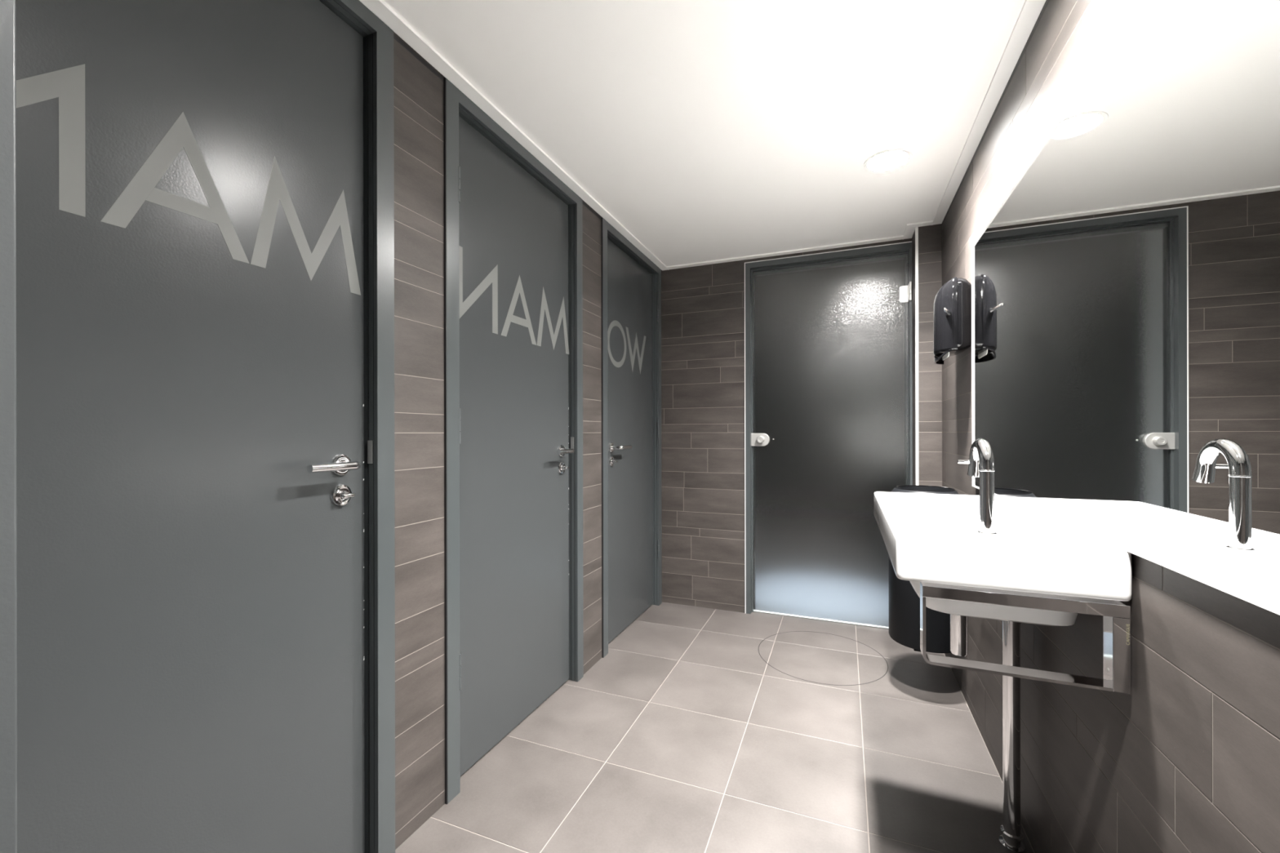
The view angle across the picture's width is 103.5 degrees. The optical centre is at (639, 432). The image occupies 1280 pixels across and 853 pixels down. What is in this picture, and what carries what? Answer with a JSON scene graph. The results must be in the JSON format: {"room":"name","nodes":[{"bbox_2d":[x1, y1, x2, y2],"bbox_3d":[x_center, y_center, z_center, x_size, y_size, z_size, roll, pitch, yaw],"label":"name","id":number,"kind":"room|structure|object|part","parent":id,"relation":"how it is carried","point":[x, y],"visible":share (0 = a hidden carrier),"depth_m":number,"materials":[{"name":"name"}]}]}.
{"room":"public restroom","nodes":[
{"label":"public restroom","id":0,"kind":"room"},
{"bbox_2d":[393,31,601,849],"bbox_3d":[-0.595,0.021,1.525,0.020,2.187,3.881,0,0,22],"label":"wall","id":1,"kind":"structure","parent":0,"point":[418,92],"depth_m":1.44,"materials":[{"name":"brown tile"}]},
{"bbox_2d":[15,0,395,852],"bbox_3d":[-0.846,0.025,0.956,0.134,2.180,0.856,0,0,22],"label":"door","id":2,"kind":"structure","parent":1,"relation":"in","point":[205,188],"depth_m":0.98,"materials":[{"name":"grey paint"}]},
{"bbox_3d":[-0.719,0.078,1.173,0.062,0.020,0.128,0,0,22],"label":"lever handle","id":3,"kind":"part","parent":2,"relation":"part of","materials":[{"name":"silver metal"}]},
{"bbox_3d":[-0.859,0.025,0.963,0.105,2.180,0.852,0,0,22],"label":"frame","id":4,"kind":"part","parent":2,"relation":"part of","materials":[{"name":"grey paint"}]},
{"bbox_3d":[-0.694,0.049,1.298,0.016,0.060,0.003,0,0,22],"label":"strike plate","id":5,"kind":"part","parent":2,"relation":"part of","materials":[{"name":"silver metal"}]},
{"bbox_2d":[443,77,583,804],"bbox_3d":[-0.456,0.024,1.922,0.134,2.180,0.854,0,0,22],"label":"door","id":6,"kind":"structure","parent":1,"relation":"in","point":[513,228],"depth_m":1.85,"materials":[{"name":"grey paint"}]},
{"bbox_3d":[-0.329,0.078,2.139,0.062,0.020,0.128,0,0,22],"label":"lever handle","id":7,"kind":"part","parent":6,"relation":"part of","materials":[{"name":"silver metal"}]},
{"bbox_3d":[-0.304,0.049,2.264,0.016,0.060,0.003,0,0,22],"label":"strike plate","id":8,"kind":"part","parent":6,"relation":"part of","materials":[{"name":"silver metal"}]},
{"bbox_2d":[600,217,662,657],"bbox_3d":[-0.057,0.023,2.910,0.134,2.180,0.864,0,0,22],"label":"door","id":9,"kind":"structure","parent":1,"relation":"in","point":[631,282],"depth_m":2.89,"materials":[{"name":"grey paint"}]},
{"bbox_3d":[-0.097,0.077,2.713,0.062,0.020,0.128,0,0,22],"label":"lever handle","id":10,"kind":"part","parent":9,"relation":"part of","materials":[{"name":"silver metal"}]},
{"bbox_2d":[360,0,1025,266],"bbox_3d":[0.146,-1.119,1.229,1.619,0.090,3.930,0,0,22],"label":"ceiling","id":11,"kind":"structure","parent":0,"point":[708,130],"depth_m":1.62,"materials":[{"name":"white paint"}]},
{"bbox_2d":[863,148,911,172],"bbox_3d":[0.978,-1.087,1.994,0.172,0.029,0.172,0,0,22],"label":"recessed light","id":12,"kind":"object","parent":11,"relation":"in","point":[888,160],"visible":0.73,"depth_m":2.02,"materials":[{"name":"white paint"}]},
{"bbox_2d":[869,151,906,164],"bbox_3d":[0.978,-1.098,1.994,0.140,0.004,0.140,0,0,22],"label":"diffuser","id":13,"kind":"object","parent":12,"relation":"attached to","point":[894,157],"depth_m":2.02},
{"bbox_2d":[395,602,1034,852],"bbox_3d":[0.091,1.143,1.269,1.759,0.060,3.960,0,0,22],"label":"floor","id":14,"kind":"structure","parent":0,"point":[698,730],"depth_m":1.73,"materials":[{"name":"tile"}]},
{"bbox_2d":[0,0,17,852],"bbox_3d":[-0.671,0.050,-0.007,0.040,2.112,0.884,0,0,22],"label":"door frame","id":15,"kind":"structure","parent":14,"relation":"on","point":[8,467],"depth_m":0.39,"materials":[{"name":"grey paint"}]},
{"bbox_2d":[911,223,942,486],"bbox_3d":[1.538,0.017,2.718,0.117,2.187,0.249,0,0,22],"label":"wall pier","id":16,"kind":"object","parent":14,"relation":"on","point":[930,237],"visible":0.45,"depth_m":2.60,"materials":[{"name":"brown tile"}]},
{"bbox_2d":[915,226,918,484],"bbox_3d":[1.442,0.021,2.627,0.013,2.180,0.013,0,0,22],"label":"trim","id":17,"kind":"structure","parent":16,"relation":"attached to","point":[916,228],"depth_m":2.62,"materials":[{"name":"silver metal"}]},
{"bbox_2d":[661,238,911,613],"bbox_3d":[0.823,0.018,3.055,1.462,2.187,0.020,0,0,22],"label":"wall","id":18,"kind":"structure","parent":0,"point":[703,306],"depth_m":3.21,"materials":[{"name":"brown tile"}]},
{"bbox_2d":[744,241,912,628],"bbox_3d":[1.084,0.030,2.973,0.916,2.161,0.105,0,0,22],"label":"door","id":19,"kind":"structure","parent":18,"relation":"in","point":[828,335],"depth_m":2.98,"materials":[{"name":"grey paint"}]},
{"bbox_2d":[942,0,1279,852],"bbox_3d":[0.858,0.018,0.853,0.020,2.187,3.724,0,0,22],"label":"wall","id":20,"kind":"structure","parent":0,"point":[1187,761],"depth_m":0.96,"materials":[{"name":"brown tile"}]},
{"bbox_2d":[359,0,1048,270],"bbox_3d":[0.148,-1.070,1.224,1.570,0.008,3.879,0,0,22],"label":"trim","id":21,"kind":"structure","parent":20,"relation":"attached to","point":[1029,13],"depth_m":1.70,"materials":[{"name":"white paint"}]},
{"bbox_2d":[888,484,959,653],"bbox_3d":[1.239,0.575,2.196,0.282,0.673,0.281,0,0,22],"label":"bin","id":22,"kind":"object","parent":20,"relation":"attached to","point":[904,601],"visible":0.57,"depth_m":2.11,"materials":[{"name":"black paint"}]},
{"bbox_2d":[933,276,971,364],"bbox_3d":[1.274,-0.459,2.066,0.115,0.324,0.270,0,0,22],"label":"wall dispenser","id":23,"kind":"object","parent":20,"relation":"attached to","point":[952,310],"visible":0.98,"depth_m":2.00,"materials":[{"name":"black plastic"}]},
{"bbox_2d":[942,351,949,359],"bbox_3d":[1.271,-0.318,2.096,0.002,0.017,0.140,0,0,22],"label":"paper towel","id":24,"kind":"object","parent":23,"relation":"in","point":[944,357],"visible":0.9,"depth_m":2.09,"materials":[{"name":"white paper"}]},
{"bbox_3d":[1.214,-0.474,1.988,0.024,0.025,0.085,0,0,37],"label":"lever","id":25,"kind":"part","parent":23,"relation":"part of","materials":[{"name":"silver metal"}]},
{"bbox_2d":[873,491,1132,626],"bbox_3d":[0.836,0.300,1.321,0.367,0.190,0.829,0,0,22],"label":"washbasin","id":26,"kind":"object","parent":20,"relation":"attached to","point":[927,538],"visible":0.93,"depth_m":0.98,"materials":[{"name":"white ceramic"}]},
{"bbox_2d":[957,438,996,535],"bbox_3d":[0.717,0.108,1.077,0.050,0.194,0.130,0,0,22],"label":"tap","id":27,"kind":"object","parent":26,"relation":"on","point":[980,461],"visible":1,"depth_m":1.02,"materials":[{"name":"silver metal"}]},
{"bbox_3d":[0.726,0.107,1.075,0.030,0.192,0.127,0,0,22],"label":"spout","id":28,"kind":"part","parent":27,"relation":"part of","materials":[{"name":"silver metal"}]},
{"bbox_2d":[950,614,1024,852],"bbox_3d":[0.940,0.753,1.370,0.184,0.716,0.057,0,0,7],"label":"pipe","id":29,"kind":"object","parent":26,"relation":"attached to","point":[1011,837],"visible":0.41,"depth_m":1.35,"materials":[{"name":"silver metal"}]},
{"bbox_2d":[920,582,1130,693],"bbox_3d":[0.707,0.375,0.946,0.316,0.152,0.037,0,0,22],"label":"towel rail","id":30,"kind":"object","parent":26,"relation":"attached to","point":[1116,615],"visible":1,"depth_m":0.92,"materials":[{"name":"silver metal"}]},
{"bbox_3d":[0.842,0.386,0.891,0.024,0.130,0.036,0,0,22],"label":"wall post","id":31,"kind":"part","parent":30,"relation":"part of","materials":[{"name":"silver metal"}]},
{"bbox_2d":[971,0,1279,615],"bbox_3d":[0.905,-0.254,1.014,0.012,0.917,1.966,0,0,22],"label":"mirror","id":32,"kind":"object","parent":20,"relation":"attached to","point":[1126,285],"visible":1,"depth_m":0.80,"materials":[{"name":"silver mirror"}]}
]}

